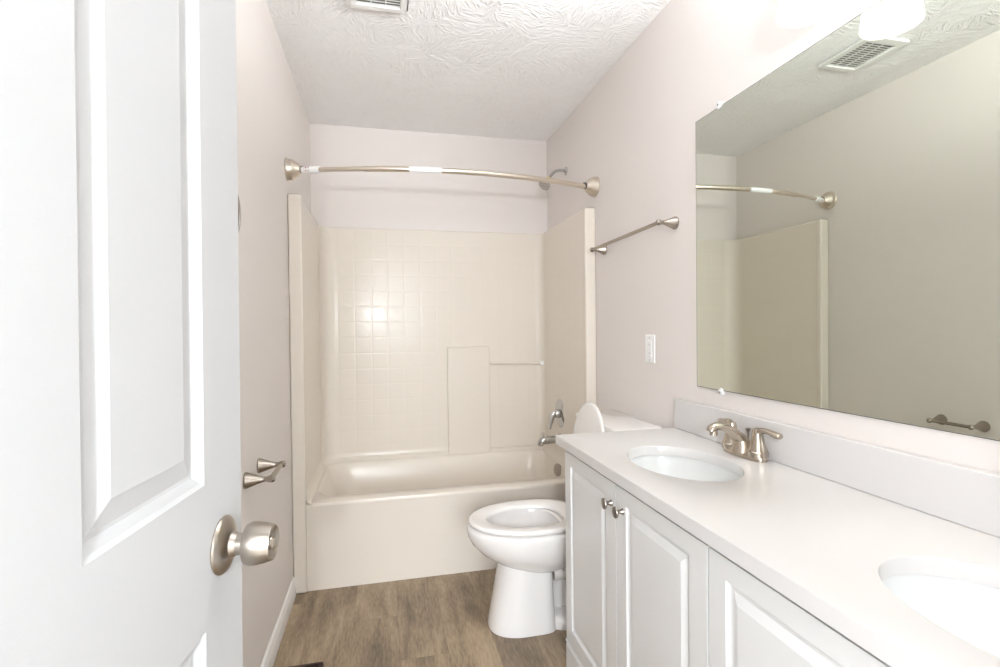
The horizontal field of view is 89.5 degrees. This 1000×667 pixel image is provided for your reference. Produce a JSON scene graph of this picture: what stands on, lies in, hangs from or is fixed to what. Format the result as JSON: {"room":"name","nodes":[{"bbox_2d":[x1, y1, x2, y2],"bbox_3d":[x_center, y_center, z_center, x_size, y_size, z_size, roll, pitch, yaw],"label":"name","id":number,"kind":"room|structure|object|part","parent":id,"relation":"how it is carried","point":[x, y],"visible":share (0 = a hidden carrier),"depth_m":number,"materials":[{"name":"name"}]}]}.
{"room":"bathroom","nodes":[
{"label":"bathroom","id":0,"kind":"room"},
{"bbox_2d":[236,0,310,666],"bbox_3d":[-0.808,-0.023,1.438,0.100,2.440,3.468,-1,1,-13],"label":"wall","id":1,"kind":"structure","parent":0,"point":[273,125],"depth_m":1.82,"materials":[{"name":"white paint"}]},
{"bbox_2d":[0,0,278,666],"bbox_3d":[-0.301,0.183,0.320,0.099,2.030,0.774,0,1,-7],"label":"door","id":2,"kind":"structure","parent":1,"relation":"in","point":[123,543],"depth_m":0.44,"materials":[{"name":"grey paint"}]},
{"bbox_3d":[-0.307,0.268,0.646,0.035,0.053,0.053,0,1,-7],"label":"knob","id":3,"kind":"part","parent":2,"relation":"part of","materials":[{"name":"silver metal"}]},
{"bbox_2d":[238,195,240,233],"bbox_3d":[-0.711,-0.336,1.312,0.041,0.166,0.140,-1,1,-13],"label":"towel ring","id":4,"kind":"object","parent":1,"relation":"attached to","point":[239,207],"visible":0.14,"depth_m":1.37,"materials":[{"name":"silver metal"}]},
{"bbox_2d":[243,458,285,488],"bbox_3d":[-0.748,0.443,1.617,0.086,0.050,0.220,-1,1,-13],"label":"toilet paper holder","id":5,"kind":"object","parent":1,"relation":"attached to","point":[249,479],"visible":1,"depth_m":1.54,"materials":[{"name":"silver metal"}]},
{"bbox_3d":[-0.729,0.444,1.534,0.086,0.050,0.050,-1,1,-13],"label":"post","id":6,"kind":"part","parent":5,"relation":"part of","materials":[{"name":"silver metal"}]},
{"bbox_3d":[-0.767,0.442,1.700,0.086,0.050,0.050,-1,1,-13],"label":"post","id":7,"kind":"part","parent":5,"relation":"part of","materials":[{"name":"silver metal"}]},
{"bbox_2d":[260,577,295,666],"bbox_3d":[-0.658,1.158,1.108,0.013,0.084,2.433,-1,1,-13],"label":"baseboard","id":8,"kind":"structure","parent":1,"relation":"attached to","point":[270,655],"depth_m":1.95,"materials":[{"name":"white paint"}]},
{"bbox_2d":[273,569,566,666],"bbox_3d":[-0.020,1.226,1.634,1.691,0.080,3.468,-1,1,-13],"label":"floor","id":9,"kind":"structure","parent":0,"point":[441,620],"depth_m":2.01,"materials":[{"name":"brown wood"}]},
{"bbox_2d":[289,661,322,666],"bbox_3d":[-0.664,1.189,1.659,0.128,0.007,0.310,-1,1,-13],"label":"floor vent","id":10,"kind":"object","parent":9,"relation":"in","point":[317,664],"visible":1,"depth_m":1.80,"materials":[{"name":"brown"}]},
{"bbox_2d":[288,194,596,593],"bbox_3d":[-0.311,0.265,2.830,1.489,1.817,0.783,-1,1,-13],"label":"shower surround","id":11,"kind":"object","parent":9,"relation":"on","point":[429,369],"visible":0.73,"depth_m":3.07,"materials":[{"name":"beige plastic"}]},
{"bbox_2d":[306,449,564,590],"bbox_3d":[-0.303,0.970,2.836,1.385,0.406,0.753,-1,1,-13],"label":"tub","id":12,"kind":"object","parent":11,"relation":"in","point":[395,517],"depth_m":2.47,"materials":[{"name":"beige plastic"}]},
{"bbox_2d":[538,432,560,445],"bbox_3d":[0.297,0.623,2.991,0.154,0.080,0.060,-1,1,-13],"label":"tub spout","id":13,"kind":"object","parent":11,"relation":"attached to","point":[543,440],"visible":0.77,"depth_m":2.97,"materials":[{"name":"silver metal"}]},
{"bbox_2d":[548,399,564,428],"bbox_3d":[0.326,0.479,2.992,0.080,0.180,0.173,-1,1,-19],"label":"shower valve","id":14,"kind":"object","parent":11,"relation":"attached to","point":[558,413],"visible":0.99,"depth_m":2.98,"materials":[{"name":"silver metal"}]},
{"bbox_3d":[0.313,0.514,2.993,0.055,0.110,0.019,-1,1,-13],"label":"lever","id":15,"kind":"part","parent":14,"relation":"part of","materials":[{"name":"silver metal"}]},
{"bbox_3d":[0.342,0.800,2.961,0.029,0.075,0.074,-1,1,-24],"label":"overflow plate","id":16,"kind":"part","parent":11,"relation":"part of","materials":[{"name":"silver metal"}]},
{"bbox_2d":[467,402,661,637],"bbox_3d":[0.234,0.735,2.100,0.752,0.884,0.442,-1,1,-13],"label":"toilet","id":17,"kind":"object","parent":9,"relation":"on","point":[526,539],"visible":0.56,"depth_m":1.98,"materials":[{"name":"white ceramic"}]},
{"bbox_3d":[0.102,0.751,2.069,0.465,0.018,0.359,-1,1,-13],"label":"seat","id":18,"kind":"part","parent":17,"relation":"part of","materials":[{"name":"white plastic"}]},
{"bbox_3d":[0.366,0.514,2.128,0.062,0.446,0.340,-1,1,-13],"label":"lid","id":19,"kind":"part","parent":17,"relation":"part of","materials":[{"name":"white plastic"}]},
{"bbox_3d":[0.493,0.382,2.156,0.212,0.037,0.442,-1,1,-13],"label":"tank lid","id":20,"kind":"part","parent":17,"relation":"part of","materials":[{"name":"white ceramic"}]},
{"bbox_2d":[565,451,890,666],"bbox_3d":[0.617,0.789,1.053,0.498,0.794,1.557,-1,1,-13],"label":"vanity cabinet","id":21,"kind":"object","parent":9,"relation":"on","point":[642,590],"visible":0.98,"depth_m":1.15,"materials":[{"name":"white paint"}]},
{"bbox_3d":[0.414,1.130,1.009,0.018,0.118,1.556,-1,1,-13],"label":"board","id":22,"kind":"part","parent":21,"relation":"part of","materials":[{"name":"white paint"}]},
{"bbox_3d":[0.280,0.731,1.559,0.018,0.650,0.388,-1,1,-13],"label":"cabinet door","id":23,"kind":"part","parent":21,"relation":"part of","materials":[{"name":"white paint"}]},
{"bbox_3d":[0.294,0.467,1.387,0.027,0.031,0.031,-1,1,-13],"label":"cabinet knob","id":24,"kind":"part","parent":21,"relation":"part of","materials":[{"name":"silver metal"}]},
{"bbox_3d":[0.309,0.467,1.321,0.027,0.031,0.031,-1,1,-13],"label":"cabinet knob","id":25,"kind":"part","parent":21,"relation":"part of","materials":[{"name":"silver metal"}]},
{"bbox_3d":[0.369,0.735,1.176,0.018,0.650,0.391,-1,1,-13],"label":"cabinet door","id":26,"kind":"part","parent":21,"relation":"part of","materials":[{"name":"white paint"}]},
{"bbox_2d":[556,398,999,666],"bbox_3d":[0.614,0.322,1.058,0.491,0.139,1.587,-1,1,-13],"label":"countertop","id":27,"kind":"structure","parent":21,"relation":"on","point":[828,518],"depth_m":0.97,"materials":[{"name":"white stone"}]},
{"bbox_2d":[630,455,739,481],"bbox_3d":[0.511,0.464,1.419,0.330,0.152,0.436,-1,1,-13],"label":"sink","id":28,"kind":"object","parent":27,"relation":"in","point":[674,466],"visible":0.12,"depth_m":1.56,"materials":[{"name":"white ceramic"}]},
{"bbox_2d":[706,418,782,462],"bbox_3d":[0.666,0.305,1.457,0.150,0.103,0.254,-1,1,-13],"label":"faucet","id":29,"kind":"object","parent":27,"relation":"on","point":[735,443],"visible":1,"depth_m":1.44,"materials":[{"name":"silver metal"}]},
{"bbox_3d":[0.697,0.275,1.552,0.025,0.030,0.082,-1,1,-3],"label":"lever","id":30,"kind":"part","parent":29,"relation":"part of","materials":[{"name":"silver metal"}]},
{"bbox_3d":[0.664,0.302,1.457,0.146,0.097,0.068,-1,1,-13],"label":"spout","id":31,"kind":"part","parent":29,"relation":"part of","materials":[{"name":"silver metal"}]},
{"bbox_3d":[0.725,0.308,1.475,0.016,0.064,0.016,-1,1,-13],"label":"lift rod","id":32,"kind":"part","parent":29,"relation":"part of","materials":[{"name":"silver metal"}]},
{"bbox_3d":[0.736,0.276,1.385,0.025,0.030,0.082,-1,1,-23],"label":"lever","id":33,"kind":"part","parent":29,"relation":"part of","materials":[{"name":"silver metal"}]},
{"bbox_2d":[882,574,999,657],"bbox_3d":[0.691,0.472,0.640,0.330,0.152,0.436,-1,1,-13],"label":"sink","id":34,"kind":"object","parent":27,"relation":"in","point":[970,611],"visible":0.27,"depth_m":0.80,"materials":[{"name":"white ceramic"}]},
{"bbox_3d":[0.458,0.739,0.793,0.018,0.650,0.384,-1,1,-13],"label":"cabinet door","id":35,"kind":"part","parent":21,"relation":"part of","materials":[{"name":"white paint"}]},
{"bbox_2d":[310,124,546,233],"bbox_3d":[-0.414,-0.050,3.258,1.491,2.440,0.100,-1,1,-13],"label":"wall","id":36,"kind":"structure","parent":0,"point":[346,199],"depth_m":3.19,"materials":[{"name":"white paint"}]},
{"bbox_2d":[266,0,669,141],"bbox_3d":[-0.047,-1.293,1.603,1.691,0.080,3.468,-1,1,-13],"label":"ceiling","id":37,"kind":"structure","parent":0,"point":[508,69],"depth_m":2.31,"materials":[{"name":"white paint"}]},
{"bbox_2d":[349,0,408,13],"bbox_3d":[-0.436,-1.243,1.806,0.218,0.015,0.270,-1,1,-13],"label":"ceiling vent","id":38,"kind":"object","parent":37,"relation":"in","point":[394,6],"visible":1,"depth_m":1.91,"materials":[{"name":"white plastic"}]},
{"bbox_2d":[547,0,999,472],"bbox_3d":[0.741,-0.044,1.798,0.100,2.440,3.468,-1,1,-13],"label":"wall","id":39,"kind":"structure","parent":0,"point":[634,131],"depth_m":1.97,"materials":[{"name":"white paint"}]},
{"bbox_2d":[284,157,599,196],"bbox_3d":[-0.218,-0.746,2.373,1.491,0.102,0.226,-1,1,-13],"label":"shower curtain rod","id":40,"kind":"object","parent":39,"relation":"attached to","point":[293,169],"visible":1,"depth_m":2.26,"materials":[{"name":"silver metal"}]},
{"bbox_2d":[539,167,567,189],"bbox_3d":[0.316,-0.920,2.981,0.180,0.149,0.070,-1,1,-20],"label":"shower","id":41,"kind":"object","parent":39,"relation":"attached to","point":[545,186],"visible":0.8,"depth_m":2.98,"materials":[{"name":"silver metal"}]},
{"bbox_3d":[0.338,-0.946,3.002,0.121,0.072,0.021,-1,1,-18],"label":"shower arm","id":42,"kind":"part","parent":41,"relation":"part of","materials":[{"name":"silver metal"}]},
{"bbox_2d":[590,216,678,254],"bbox_3d":[0.552,-0.415,2.193,0.080,0.057,0.668,-1,1,-13],"label":"towel bar","id":43,"kind":"object","parent":39,"relation":"attached to","point":[673,223],"visible":1,"depth_m":2.02,"materials":[{"name":"silver metal"}]},
{"bbox_3d":[0.482,-0.414,2.495,0.080,0.049,0.049,-1,1,-13],"label":"post","id":44,"kind":"part","parent":43,"relation":"part of","materials":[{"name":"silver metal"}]},
{"bbox_3d":[0.622,-0.416,1.892,0.080,0.049,0.049,-1,1,-13],"label":"post","id":45,"kind":"part","parent":43,"relation":"part of","materials":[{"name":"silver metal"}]},
{"bbox_2d":[645,335,654,363],"bbox_3d":[0.620,0.064,2.087,0.009,0.117,0.074,-1,1,-13],"label":"wall outlet","id":46,"kind":"object","parent":39,"relation":"attached to","point":[649,339],"visible":1,"depth_m":2.08,"materials":[{"name":"white plastic"}]},
{"bbox_2d":[674,398,999,537],"bbox_3d":[0.841,0.304,1.110,0.025,0.109,1.586,-1,1,-13],"label":"backsplash","id":47,"kind":"structure","parent":39,"relation":"attached to","point":[964,495],"depth_m":1.10,"materials":[{"name":"white stone"}]},
{"bbox_2d":[696,0,999,440],"bbox_3d":[0.853,-0.269,1.050,0.014,0.954,1.466,-1,1,-13],"label":"wall mirror","id":48,"kind":"object","parent":39,"relation":"attached to","point":[848,197],"visible":1,"depth_m":1.15,"materials":[{"name":"silver glass"}]}
]}

